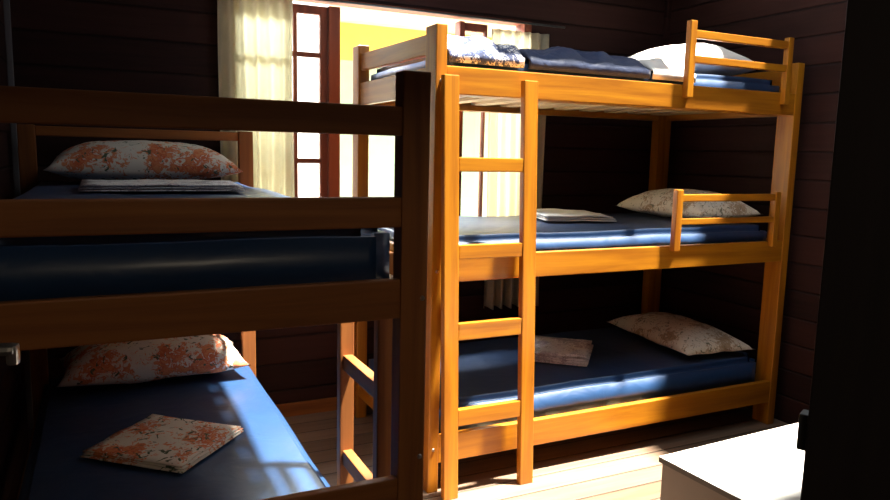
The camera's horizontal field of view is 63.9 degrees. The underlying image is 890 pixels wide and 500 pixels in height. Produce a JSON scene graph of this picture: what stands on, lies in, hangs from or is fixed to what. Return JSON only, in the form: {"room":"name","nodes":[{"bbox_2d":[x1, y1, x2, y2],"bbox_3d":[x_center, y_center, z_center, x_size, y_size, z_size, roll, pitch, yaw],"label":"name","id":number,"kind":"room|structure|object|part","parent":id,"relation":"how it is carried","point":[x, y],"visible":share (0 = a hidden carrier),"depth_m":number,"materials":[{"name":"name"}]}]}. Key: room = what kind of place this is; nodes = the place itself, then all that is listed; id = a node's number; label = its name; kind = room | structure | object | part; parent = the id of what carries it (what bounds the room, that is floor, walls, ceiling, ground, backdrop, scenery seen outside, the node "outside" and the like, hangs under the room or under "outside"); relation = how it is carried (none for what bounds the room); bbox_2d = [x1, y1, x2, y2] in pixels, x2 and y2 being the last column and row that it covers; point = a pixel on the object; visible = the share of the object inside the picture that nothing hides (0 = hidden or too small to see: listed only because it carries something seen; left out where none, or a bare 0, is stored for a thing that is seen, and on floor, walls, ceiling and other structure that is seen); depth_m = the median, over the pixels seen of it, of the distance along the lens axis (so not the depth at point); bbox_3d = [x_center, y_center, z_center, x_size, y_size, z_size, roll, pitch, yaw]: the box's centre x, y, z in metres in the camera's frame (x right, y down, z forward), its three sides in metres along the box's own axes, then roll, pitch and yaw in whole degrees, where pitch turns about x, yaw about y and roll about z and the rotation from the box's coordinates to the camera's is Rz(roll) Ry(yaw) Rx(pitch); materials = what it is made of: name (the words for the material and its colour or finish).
{"room":"hostel dormitory room","nodes":[
{"label":"hostel dormitory room","id":0,"kind":"room"},
{"bbox_2d":[0,0,28,499],"bbox_3d":[-1.026,-0.065,1.259,0.100,2.450,3.850,-2,9,-26],"label":"wall","id":1,"kind":"structure","parent":0,"point":[14,437],"depth_m":2.71,"materials":[{"name":"brown wood"}]},
{"bbox_2d":[0,343,19,364],"bbox_3d":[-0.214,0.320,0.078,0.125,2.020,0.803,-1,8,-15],"label":"door handle","id":2,"kind":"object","parent":1,"relation":"in","point":[11,351],"depth_m":0.40,"materials":[{"name":"silver metal"}]},
{"bbox_2d":[10,0,664,404],"bbox_3d":[-0.257,-0.392,3.797,3.700,2.450,0.100,-2,9,-26],"label":"wall","id":3,"kind":"structure","parent":0,"point":[595,165],"depth_m":3.69,"materials":[{"name":"brown wood"}]},
{"bbox_2d":[3,0,33,442],"bbox_3d":[-1.798,-0.318,2.993,0.022,2.450,0.022,-2,9,-26],"label":"trim","id":4,"kind":"structure","parent":3,"relation":"attached to","point":[6,3],"depth_m":2.97,"materials":[{"name":"brown wood"}]},
{"bbox_2d":[276,397,368,416],"bbox_3d":[0.179,0.776,4.115,2.510,0.070,0.015,-2,9,-26],"label":"baseboard","id":5,"kind":"structure","parent":3,"relation":"attached to","point":[324,404],"depth_m":3.68,"materials":[{"name":"brown wood"}]},
{"bbox_2d":[292,0,531,216],"bbox_3d":[-0.301,-0.614,3.732,1.660,1.265,0.160,-2,9,-26],"label":"window","id":6,"kind":"structure","parent":3,"relation":"in","point":[328,55],"depth_m":3.55,"materials":[{"name":"red wood"}]},
{"bbox_2d":[217,0,294,196],"bbox_3d":[-0.885,-0.404,3.382,0.350,1.593,0.056,-2,9,-26],"label":"curtain","id":7,"kind":"object","parent":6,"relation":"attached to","point":[255,36],"visible":0.34,"depth_m":3.33,"materials":[{"name":"beige fabric"}]},
{"bbox_3d":[-0.799,-0.595,3.482,0.455,1.184,0.030,-2,9,-26],"label":"sash","id":8,"kind":"part","parent":6,"relation":"part of","materials":[{"name":"red wood"}]},
{"bbox_3d":[0.145,-0.635,3.934,0.149,1.184,0.030,-2,9,-26],"label":"sash","id":9,"kind":"part","parent":6,"relation":"part of","materials":[{"name":"red wood"}]},
{"bbox_2d":[320,0,564,28],"bbox_3d":[-0.211,-1.204,3.560,1.950,0.012,0.012,-2,9,-26],"label":"curtain rod","id":10,"kind":"object","parent":3,"relation":"attached to","point":[337,1],"visible":1,"depth_m":3.65,"materials":[{"name":"metal"}]},
{"bbox_2d":[484,29,548,309],"bbox_3d":[0.397,-0.431,4.000,0.370,1.538,0.051,-2,9,-26],"label":"curtain","id":11,"kind":"object","parent":10,"relation":"hanging from","point":[503,188],"visible":0.27,"depth_m":3.97,"materials":[{"name":"beige fabric"}]},
{"bbox_2d":[662,0,671,45],"bbox_3d":[1.336,-0.450,4.487,0.030,2.450,0.030,-2,9,-26],"label":"trim","id":12,"kind":"structure","parent":3,"relation":"attached to","point":[668,3],"depth_m":4.35,"materials":[{"name":"brown wood"}]},
{"bbox_2d":[284,406,789,499],"bbox_3d":[0.568,1.119,2.205,3.700,0.080,4.050,-2,9,-26],"label":"floor","id":13,"kind":"structure","parent":0,"point":[622,464],"depth_m":3.21,"materials":[{"name":"beige wood"}]},
{"bbox_2d":[0,70,430,499],"bbox_3d":[-0.875,0.268,2.285,0.961,1.520,1.997,-2,9,-26],"label":"bunk bed","id":14,"kind":"object","parent":13,"relation":"on","point":[396,304],"visible":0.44,"depth_m":1.42,"materials":[{"name":"brown wood"}]},
{"bbox_3d":[-1.288,0.797,2.168,0.024,0.085,1.898,-2,9,-26],"label":"rail","id":15,"kind":"part","parent":14,"relation":"part of","materials":[{"name":"brown wood"}]},
{"bbox_3d":[-1.703,0.202,2.968,0.062,1.430,0.045,-2,9,-26],"label":"post","id":16,"kind":"part","parent":14,"relation":"part of","materials":[{"name":"brown wood"}]},
{"bbox_2d":[18,366,329,499],"bbox_3d":[-0.899,0.711,2.332,0.819,0.170,1.908,-2,9,-26],"label":"mattress","id":17,"kind":"object","parent":14,"relation":"on","point":[267,459],"visible":0.77,"depth_m":2.32,"materials":[{"name":"blue fabric"}]},
{"bbox_2d":[57,334,250,386],"bbox_3d":[-1.223,0.436,3.002,0.720,0.183,0.400,-3,9,-27],"label":"pillow","id":18,"kind":"object","parent":17,"relation":"on","point":[132,362],"visible":0.78,"depth_m":2.86,"materials":[{"name":"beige fabric"}]},
{"bbox_2d":[80,414,243,473],"bbox_3d":[-0.900,0.612,2.301,0.360,0.029,0.341,3,8,15],"label":"folded blanket","id":19,"kind":"object","parent":17,"relation":"on","point":[157,442],"visible":1,"depth_m":2.26,"materials":[{"name":"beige fabric"}]},
{"bbox_2d":[0,181,389,300],"bbox_3d":[-0.882,-0.085,2.224,0.816,0.180,1.908,-2,9,-26],"label":"mattress","id":20,"kind":"object","parent":14,"relation":"on","point":[95,265],"visible":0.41,"depth_m":1.38,"materials":[{"name":"blue fabric"}]},
{"bbox_2d":[44,140,242,179],"bbox_3d":[-1.231,-0.364,2.926,0.720,0.171,0.420,-3,9,-27],"label":"pillow","id":21,"kind":"object","parent":20,"relation":"on","point":[117,159],"visible":0.88,"depth_m":2.77,"materials":[{"name":"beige fabric"}]},
{"bbox_2d":[78,179,244,191],"bbox_3d":[-0.982,-0.226,2.462,0.500,0.029,0.380,-2,9,-26],"label":"sheet","id":22,"kind":"object","parent":20,"relation":"on","point":[86,185],"visible":1,"depth_m":2.34,"materials":[{"name":"white fabric"}]},
{"bbox_3d":[-0.925,0.170,3.340,0.062,1.430,0.045,-2,9,-26],"label":"post","id":23,"kind":"part","parent":14,"relation":"part of","materials":[{"name":"brown wood"}]},
{"bbox_3d":[-0.084,0.380,1.598,0.062,1.520,0.050,-2,9,-26],"label":"post","id":24,"kind":"part","parent":14,"relation":"part of","materials":[{"name":"brown wood"}]},
{"bbox_2d":[352,20,804,499],"bbox_3d":[0.647,-0.085,3.547,1.970,1.950,1.055,-2,9,-26],"label":"bunk bed","id":25,"kind":"object","parent":13,"relation":"on","point":[530,95],"visible":0.77,"depth_m":3.05,"materials":[{"name":"brown wood"}]},
{"bbox_3d":[-0.426,-0.065,3.572,0.055,1.854,0.090,-2,9,-26],"label":"post","id":26,"kind":"part","parent":25,"relation":"part of","materials":[{"name":"brown wood"}]},
{"bbox_3d":[-0.259,0.737,3.280,0.028,0.113,0.784,-2,9,-26],"label":"rail","id":27,"kind":"part","parent":25,"relation":"part of","materials":[{"name":"brown wood"}]},
{"bbox_3d":[-0.243,0.014,3.182,0.028,0.103,0.784,-2,9,-26],"label":"rail","id":28,"kind":"part","parent":25,"relation":"part of","materials":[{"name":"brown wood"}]},
{"bbox_3d":[-0.227,-0.699,3.086,0.028,0.104,0.784,-2,9,-26],"label":"rail","id":29,"kind":"part","parent":25,"relation":"part of","materials":[{"name":"brown wood"}]},
{"bbox_3d":[-0.051,0.066,2.787,0.045,1.824,0.100,-2,9,-26],"label":"post","id":30,"kind":"part","parent":25,"relation":"part of","materials":[{"name":"brown wood"}]},
{"bbox_3d":[0.435,-0.791,3.881,1.820,0.104,0.028,-2,9,-26],"label":"rail","id":31,"kind":"part","parent":25,"relation":"part of","materials":[{"name":"brown wood"}]},
{"bbox_2d":[369,327,755,432],"bbox_3d":[0.620,0.619,3.666,1.880,0.185,0.824,-2,9,-26],"label":"mattress","id":32,"kind":"object","parent":25,"relation":"on","point":[623,366],"visible":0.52,"depth_m":3.43,"materials":[{"name":"blue fabric"}]},
{"bbox_2d":[534,335,592,366],"bbox_3d":[0.572,0.502,3.623,0.334,0.055,0.371,3,8,15],"label":"sheet","id":33,"kind":"object","parent":32,"relation":"on","point":[555,350],"visible":0.84,"depth_m":3.53,"materials":[{"name":"white fabric"}]},
{"bbox_2d":[608,312,755,355],"bbox_3d":[1.268,0.440,3.918,0.420,0.130,0.740,-2,8,-20],"label":"pillow","id":34,"kind":"object","parent":32,"relation":"on","point":[688,336],"visible":1,"depth_m":3.73,"materials":[{"name":"fabric"}]},
{"bbox_2d":[378,213,766,250],"bbox_3d":[0.636,-0.082,3.571,1.880,0.132,0.824,-2,9,-26],"label":"mattress","id":35,"kind":"object","parent":25,"relation":"on","point":[630,229],"visible":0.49,"depth_m":3.29,"materials":[{"name":"blue fabric"}]},
{"bbox_2d":[536,208,616,221],"bbox_3d":[0.637,-0.185,3.715,0.364,0.033,0.440,0,8,-9],"label":"sheet","id":36,"kind":"object","parent":35,"relation":"on","point":[547,214],"visible":0.92,"depth_m":3.54,"materials":[{"name":"white fabric"}]},
{"bbox_2d":[615,188,759,217],"bbox_3d":[1.288,-0.249,3.826,0.420,0.160,0.660,-2,9,-26],"label":"pillow","id":37,"kind":"object","parent":35,"relation":"on","point":[659,202],"visible":0.69,"depth_m":3.66,"materials":[{"name":"fabric"}]},
{"bbox_2d":[371,52,778,97],"bbox_3d":[0.652,-0.791,3.475,1.880,0.124,0.824,-2,9,-26],"label":"mattress","id":38,"kind":"object","parent":25,"relation":"on","point":[708,80],"visible":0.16,"depth_m":3.20,"materials":[{"name":"blue fabric"}]},
{"bbox_2d":[447,34,524,67],"bbox_3d":[-0.027,-0.856,3.149,0.350,0.164,0.899,-2,9,-26],"label":"sheet","id":39,"kind":"object","parent":38,"relation":"on","point":[476,49],"visible":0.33,"depth_m":2.78,"materials":[{"name":"white fabric"}]},
{"bbox_2d":[518,46,650,78],"bbox_3d":[0.425,-0.868,3.370,0.628,0.148,0.889,-2,9,-26],"label":"blanket","id":40,"kind":"object","parent":38,"relation":"on","point":[562,59],"visible":0.58,"depth_m":2.99,"materials":[{"name":"blue fabric"}]},
{"bbox_2d":[629,57,695,82],"bbox_3d":[0.833,-0.886,3.565,0.254,0.149,0.890,-2,9,-26],"label":"sheet","id":41,"kind":"object","parent":38,"relation":"on","point":[667,69],"visible":0.26,"depth_m":3.18,"materials":[{"name":"white fabric"}]},
{"bbox_2d":[630,43,754,75],"bbox_3d":[1.205,-0.959,3.660,0.460,0.176,0.660,-2,9,-26],"label":"pillow","id":42,"kind":"object","parent":38,"relation":"on","point":[702,49],"visible":0.51,"depth_m":3.44,"materials":[{"name":"white fabric"}]},
{"bbox_3d":[0.814,0.762,3.273,1.880,0.113,0.030,-2,9,-26],"label":"rail","id":43,"kind":"part","parent":25,"relation":"part of","materials":[{"name":"brown wood"}]},
{"bbox_3d":[0.830,0.039,3.175,1.880,0.103,0.030,-2,9,-26],"label":"rail","id":44,"kind":"part","parent":25,"relation":"part of","materials":[{"name":"brown wood"}]},
{"bbox_3d":[0.846,-0.673,3.078,1.880,0.104,0.030,-2,9,-26],"label":"rail","id":45,"kind":"part","parent":25,"relation":"part of","materials":[{"name":"brown wood"}]},
{"bbox_3d":[1.287,-0.038,4.388,0.095,1.660,0.060,-2,9,-26],"label":"post","id":46,"kind":"part","parent":25,"relation":"part of","materials":[{"name":"brown wood"}]},
{"bbox_3d":[1.046,-0.133,3.221,0.036,0.279,0.030,-2,9,-26],"label":"guard post","id":47,"kind":"part","parent":25,"relation":"part of","materials":[{"name":"brown wood"}]},
{"bbox_3d":[1.075,-0.837,3.132,0.036,0.330,0.030,-2,9,-26],"label":"guard post","id":48,"kind":"part","parent":25,"relation":"part of","materials":[{"name":"brown wood"}]},
{"bbox_3d":[1.510,-0.772,3.916,0.027,0.104,0.784,-2,9,-26],"label":"rail","id":49,"kind":"part","parent":25,"relation":"part of","materials":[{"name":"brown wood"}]},
{"bbox_3d":[1.612,-0.151,3.492,0.032,0.268,0.030,-2,9,-26],"label":"guard post","id":50,"kind":"part","parent":25,"relation":"part of","materials":[{"name":"brown wood"}]},
{"bbox_3d":[1.685,-0.008,3.616,0.045,1.824,0.100,-2,9,-26],"label":"post","id":51,"kind":"part","parent":25,"relation":"part of","materials":[{"name":"brown wood"}]},
{"bbox_3d":[1.628,-0.850,3.397,0.032,0.310,0.030,-2,9,-26],"label":"guard post","id":52,"kind":"part","parent":25,"relation":"part of","materials":[{"name":"brown wood"}]},
{"bbox_2d":[659,423,804,499],"bbox_3d":[1.134,0.872,2.152,0.800,0.450,0.564,-3,9,-28],"label":"base cabinet","id":53,"kind":"object","parent":13,"relation":"on","point":[768,464],"visible":0.53,"depth_m":2.12,"materials":[{"name":"white laminate"}]},
{"bbox_3d":[0.793,0.897,1.980,0.018,0.432,0.532,-3,9,-28],"label":"panel","id":54,"kind":"part","parent":53,"relation":"part of","materials":[{"name":"grey laminate"}]},
{"bbox_2d":[796,0,889,499],"bbox_3d":[0.851,0.267,0.647,0.970,2.020,0.036,7,10,38],"label":"door","id":55,"kind":"structure","parent":13,"relation":"on","point":[844,433],"depth_m":0.88,"materials":[{"name":"black wood"}]},
{"bbox_2d":[659,0,847,424],"bbox_3d":[2.220,-0.202,2.811,0.100,2.450,3.850,-2,9,-26],"label":"wall","id":56,"kind":"structure","parent":0,"point":[736,155],"depth_m":3.76,"materials":[{"name":"brown wood"}]},
{"label":"outside","id":57,"kind":"structure","parent":0,"visible":0},
{"bbox_3d":[-1.412,0.584,7.948,16.000,0.050,7.650,-2,9,-26],"label":"ground","id":58,"kind":"structure","parent":57,"visible":0},
{"bbox_2d":[292,1,328,196],"bbox_3d":[-3.579,-0.957,4.991,5.660,3.700,0.150,-2,9,-26],"label":"wall","id":59,"kind":"structure","parent":58,"relation":"on","point":[307,25],"depth_m":6.02,"materials":[{"name":"white paint"}]},
{"bbox_2d":[329,5,515,216],"bbox_3d":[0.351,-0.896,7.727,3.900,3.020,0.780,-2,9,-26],"label":"neighbouring house","id":60,"kind":"structure","parent":58,"relation":"on","point":[375,29],"depth_m":7.21,"materials":[{"name":"yellow paint"}]},
{"bbox_3d":[0.443,-0.456,7.920,0.800,2.100,0.030,-2,9,-26],"label":"door","id":61,"kind":"part","parent":60,"relation":"part of","materials":[{"name":"paint"}]}
]}

